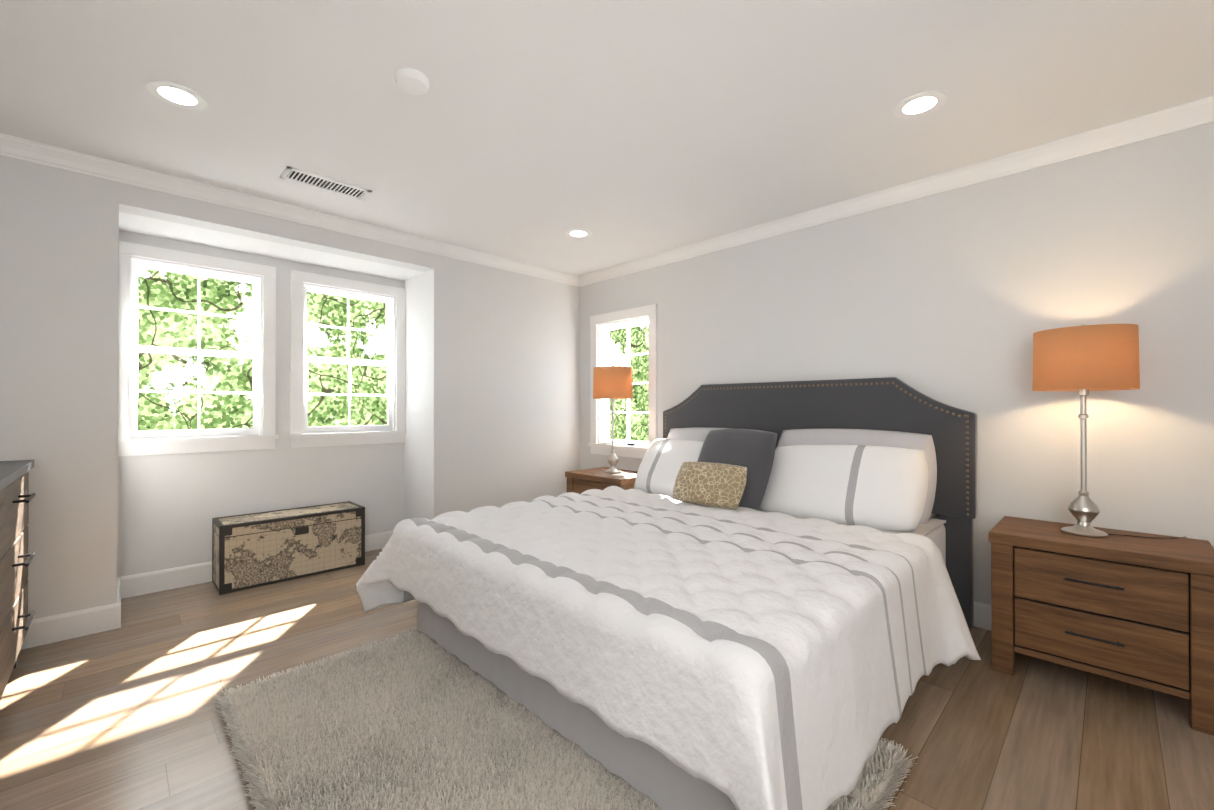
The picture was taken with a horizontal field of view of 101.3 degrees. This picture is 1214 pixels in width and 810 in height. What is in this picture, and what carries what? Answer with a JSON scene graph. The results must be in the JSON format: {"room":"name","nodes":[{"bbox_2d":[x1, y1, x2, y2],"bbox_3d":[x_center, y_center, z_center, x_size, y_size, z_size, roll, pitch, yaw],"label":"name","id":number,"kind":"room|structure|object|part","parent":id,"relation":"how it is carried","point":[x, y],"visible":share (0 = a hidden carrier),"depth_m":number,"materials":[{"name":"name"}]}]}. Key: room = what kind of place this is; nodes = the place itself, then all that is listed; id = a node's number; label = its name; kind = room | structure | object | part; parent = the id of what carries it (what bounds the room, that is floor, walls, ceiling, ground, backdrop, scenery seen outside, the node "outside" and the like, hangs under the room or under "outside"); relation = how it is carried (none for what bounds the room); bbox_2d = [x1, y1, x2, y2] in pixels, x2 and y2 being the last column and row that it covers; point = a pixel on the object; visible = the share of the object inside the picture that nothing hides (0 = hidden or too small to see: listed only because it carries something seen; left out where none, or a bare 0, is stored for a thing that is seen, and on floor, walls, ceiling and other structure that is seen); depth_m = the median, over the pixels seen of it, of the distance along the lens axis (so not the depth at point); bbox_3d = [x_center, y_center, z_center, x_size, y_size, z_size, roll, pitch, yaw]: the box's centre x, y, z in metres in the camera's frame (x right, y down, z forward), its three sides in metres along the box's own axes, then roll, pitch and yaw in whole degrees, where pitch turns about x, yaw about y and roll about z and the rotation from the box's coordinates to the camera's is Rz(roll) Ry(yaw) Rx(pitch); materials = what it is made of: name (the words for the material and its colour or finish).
{"room":"bedroom","nodes":[
{"label":"bedroom","id":0,"kind":"room"},
{"bbox_2d":[117,230,404,576],"bbox_3d":[-2.402,0.055,3.686,1.747,2.241,0.150,0,0,-45],"label":"wall","id":1,"kind":"structure","parent":0,"point":[170,506],"depth_m":3.47,"materials":[{"name":"white paint"}]},
{"bbox_2d":[118,241,277,455],"bbox_3d":[-2.722,-0.344,3.345,0.837,1.305,0.184,0,0,-45],"label":"window","id":2,"kind":"structure","parent":1,"relation":"in","point":[134,441],"depth_m":3.30,"materials":[{"name":"white wood"}]},
{"bbox_2d":[124,530,392,596],"bbox_3d":[-2.345,1.110,3.623,1.745,0.130,0.014,0,0,-45],"label":"baseboard","id":3,"kind":"structure","parent":1,"relation":"attached to","point":[172,578],"depth_m":3.20,"materials":[{"name":"white"}]},
{"bbox_2d":[288,270,405,447],"bbox_3d":[-2.067,-0.341,3.991,0.870,1.305,0.184,0,0,-45],"label":"window","id":4,"kind":"structure","parent":1,"relation":"in","point":[392,298],"depth_m":3.95,"materials":[{"name":"white wood"}]},
{"bbox_2d":[119,212,424,280],"bbox_3d":[-2.261,-1.141,3.548,1.747,0.150,0.551,0,0,-45],"label":"soffit","id":5,"kind":"structure","parent":0,"point":[138,224],"depth_m":3.33,"materials":[{"name":"white paint"}]},
{"bbox_2d":[0,155,579,618],"bbox_3d":[-1.765,-0.045,3.541,4.352,2.440,0.150,0,0,-45],"label":"wall","id":6,"kind":"structure","parent":0,"point":[59,255],"depth_m":2.62,"materials":[{"name":"white paint"}]},
{"bbox_2d":[20,598,122,649],"bbox_3d":[-2.849,1.105,2.353,0.786,0.130,0.014,0,0,-45],"label":"baseboard","id":7,"kind":"structure","parent":6,"relation":"attached to","point":[61,627],"depth_m":2.50,"materials":[{"name":"white"}]},
{"bbox_2d":[117,576,127,597],"bbox_3d":[-2.765,1.106,2.817,0.014,0.130,0.510,0,0,-45],"label":"baseboard","id":8,"kind":"structure","parent":6,"relation":"attached to","point":[120,580],"depth_m":3.02,"materials":[{"name":"white"}]},
{"bbox_2d":[0,133,579,286],"bbox_3d":[-1.695,-1.223,3.474,3.930,0.086,0.052,0,0,-45],"label":"crown molding","id":9,"kind":"structure","parent":6,"relation":"attached to","point":[10,146],"depth_m":2.98,"materials":[{"name":"white wood"}]},
{"bbox_2d":[404,272,425,519],"bbox_3d":[-1.587,-0.018,4.209,0.150,2.390,0.551,0,0,-45],"label":"wall","id":10,"kind":"structure","parent":0,"point":[414,469],"depth_m":4.10,"materials":[{"name":"white paint"}]},
{"bbox_2d":[0,549,1213,809],"bbox_3d":[-0.186,1.218,1.934,4.352,0.100,5.850,0,0,-45],"label":"floor","id":11,"kind":"structure","parent":0,"point":[126,717],"depth_m":1.85,"materials":[{"name":"brown wood"}]},
{"bbox_2d":[0,460,35,699],"bbox_3d":[-2.201,0.706,1.500,0.545,0.920,1.760,0,0,-45],"label":"dresser","id":12,"kind":"object","parent":11,"relation":"on","point":[16,497],"visible":1,"depth_m":1.93,"materials":[{"name":"brown wood"}]},
{"bbox_2d":[212,501,364,594],"bbox_3d":[-2.211,0.964,3.498,0.857,0.428,0.333,0,0,-45],"label":"trunk","id":13,"kind":"object","parent":11,"relation":"on","point":[253,550],"visible":1,"depth_m":3.35,"materials":[{"name":"beige"}]},
{"bbox_2d":[215,629,917,809],"bbox_3d":[-0.272,1.143,1.799,1.616,0.045,2.081,0,0,-45],"label":"rug","id":14,"kind":"object","parent":11,"relation":"on","point":[412,720],"visible":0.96,"depth_m":1.66,"materials":[{"name":"beige carpet"}]},
{"bbox_2d":[565,467,637,493],"bbox_3d":[0.035,0.872,4.204,0.482,0.610,0.666,0,0,-45],"label":"nightstand","id":15,"kind":"object","parent":11,"relation":"on","point":[580,481],"visible":0.1,"depth_m":4.09,"materials":[{"name":"brown wood"}]},
{"bbox_2d":[593,365,636,472],"bbox_3d":[0.074,0.109,4.243,0.374,0.913,0.374,0,0,-45],"label":"lamp","id":16,"kind":"object","parent":15,"relation":"on","point":[612,382],"visible":1,"depth_m":4.11,"materials":[{"name":"orange fabric"}]},
{"bbox_3d":[0.050,-0.191,4.244,0.340,0.263,0.340,0,0,-45],"label":"lamp shade","id":17,"kind":"part","parent":16,"relation":"part of","materials":[{"name":"orange fabric"}]},
{"bbox_2d":[611,473,632,476],"bbox_3d":[0.123,0.561,4.039,0.140,0.008,0.110,0,0,-45],"label":"notepad","id":18,"kind":"object","parent":15,"relation":"on","point":[622,474],"visible":1,"depth_m":4.03,"materials":[{"name":"white paper"}]},
{"bbox_2d":[356,377,980,809],"bbox_3d":[0.372,0.503,2.544,2.369,1.335,2.357,0,0,-45],"label":"bed","id":19,"kind":"object","parent":11,"relation":"on","point":[748,597],"visible":1,"depth_m":1.86,"materials":[{"name":"fabric"}]},
{"bbox_2d":[634,439,703,496],"bbox_3d":[0.540,0.444,3.432,0.800,0.460,0.194,3,-31,45],"label":"pillow","id":20,"kind":"object","parent":19,"relation":"on","point":[658,470],"depth_m":3.45,"materials":[{"name":"white fabric"}]},
{"bbox_2d":[672,462,746,508],"bbox_3d":[0.593,0.457,2.909,0.460,0.270,0.122,0,-30,42],"label":"pillow","id":21,"kind":"object","parent":19,"relation":"on","point":[708,485],"depth_m":2.83,"materials":[{"name":"beige fabric"}]},
{"bbox_3d":[1.204,0.506,3.338,0.070,1.335,2.076,0,0,-45],"label":"headboard","id":22,"kind":"part","parent":19,"relation":"part of","materials":[{"name":"fabric"}]},
{"bbox_2d":[759,445,927,531],"bbox_3d":[1.249,0.426,2.713,0.860,0.480,0.194,-3,-35,45],"label":"pillow","id":23,"kind":"object","parent":19,"relation":"on","point":[882,488],"depth_m":2.57,"materials":[{"name":"white fabric"}]},
{"bbox_3d":[0.421,0.743,2.583,2.020,0.255,1.870,0,0,-45],"label":"mattress","id":24,"kind":"part","parent":19,"relation":"part of","materials":[{"name":"white fabric"}]},
{"bbox_2d":[988,516,1213,735],"bbox_3d":[2.086,0.864,2.125,0.482,0.610,0.666,0,0,-45],"label":"nightstand","id":25,"kind":"object","parent":11,"relation":"on","point":[1138,611],"visible":1,"depth_m":1.96,"materials":[{"name":"brown wood"}]},
{"bbox_2d":[1032,324,1185,538],"bbox_3d":[2.147,0.100,2.142,0.374,0.913,0.477,0,0,-45],"label":"lamp","id":26,"kind":"object","parent":25,"relation":"on","point":[1083,360],"visible":1,"depth_m":2.08,"materials":[{"name":"orange fabric"}]},
{"bbox_3d":[2.087,-0.200,2.179,0.340,0.263,0.340,0,0,-45],"label":"lamp shade","id":27,"kind":"part","parent":26,"relation":"part of","materials":[{"name":"orange fabric"}]},
{"bbox_3d":[2.293,0.554,2.123,0.191,0.004,0.248,0,0,-45],"label":"cord","id":28,"kind":"part","parent":26,"relation":"part of","materials":[{"name":"grey metal"}]},
{"bbox_2d":[0,0,1213,275],"bbox_3d":[-0.186,-1.322,1.945,4.352,0.100,5.850,0,0,-45],"label":"ceiling","id":29,"kind":"structure","parent":0,"point":[532,132],"depth_m":2.05,"materials":[{"name":"white paint"}]},
{"bbox_2d":[146,80,207,109],"bbox_3d":[-1.761,-1.270,2.041,0.194,0.004,0.194,0,0,-45],"label":"recessed light","id":30,"kind":"object","parent":29,"relation":"in","point":[177,93],"visible":1,"depth_m":2.03,"materials":[{"name":"white metal"}]},
{"bbox_2d":[280,166,371,200],"bbox_3d":[-1.600,-1.264,2.846,0.430,0.009,0.170,0,0,-45],"label":"ceiling vent","id":31,"kind":"object","parent":29,"relation":"in","point":[319,182],"visible":0.96,"depth_m":2.83,"materials":[{"name":"white metal"}]},
{"bbox_2d":[395,68,428,94],"bbox_3d":[-0.758,-1.255,1.935,0.124,0.034,0.124,0,0,-45],"label":"smoke detector","id":32,"kind":"object","parent":29,"relation":"attached to","point":[412,81],"visible":1,"depth_m":1.91,"materials":[{"name":"white plastic"}]},
{"bbox_2d":[565,229,591,237],"bbox_3d":[-0.208,-1.263,3.656,0.194,0.004,0.194,0,0,-45],"label":"recessed light","id":33,"kind":"object","parent":29,"relation":"in","point":[579,233],"visible":1,"depth_m":3.65,"materials":[{"name":"white"}]},
{"bbox_2d":[893,90,946,118],"bbox_3d":[1.322,-1.270,2.104,0.194,0.004,0.194,0,0,-45],"label":"recessed light","id":34,"kind":"object","parent":29,"relation":"in","point":[926,100],"visible":1,"depth_m":2.10,"materials":[{"name":"white"}]},
{"bbox_2d":[580,121,1213,604],"bbox_3d":[1.521,-0.047,3.201,0.150,2.440,5.250,0,0,-45],"label":"wall","id":35,"kind":"structure","parent":0,"point":[958,297],"depth_m":2.55,"materials":[{"name":"white paint"}]},
{"bbox_2d":[588,304,656,458],"bbox_3d":[0.180,-0.199,4.534,0.184,1.315,0.844,0,0,-45],"label":"window","id":36,"kind":"structure","parent":35,"relation":"in","point":[602,326],"depth_m":4.55,"materials":[{"name":"white wood"}]},
{"bbox_2d":[580,96,1213,286],"bbox_3d":[1.449,-1.224,3.135,0.052,0.086,4.950,0,0,-45],"label":"crown molding","id":37,"kind":"structure","parent":35,"relation":"attached to","point":[1184,116],"depth_m":2.68,"materials":[{"name":"white wood"}]},
{"bbox_2d":[974,601,990,630],"bbox_3d":[1.463,1.108,3.139,0.014,0.130,4.950,0,0,-45],"label":"baseboard","id":38,"kind":"structure","parent":35,"relation":"attached to","point":[982,611],"depth_m":2.61,"materials":[{"name":"white"}]},
{"label":"outside","id":39,"kind":"structure","parent":0,"visible":0},
{"bbox_2d":[138,268,648,441],"bbox_3d":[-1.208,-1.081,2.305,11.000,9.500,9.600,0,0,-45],"label":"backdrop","id":40,"kind":"structure","parent":39,"point":[167,372],"depth_m":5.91,"materials":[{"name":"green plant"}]}
]}

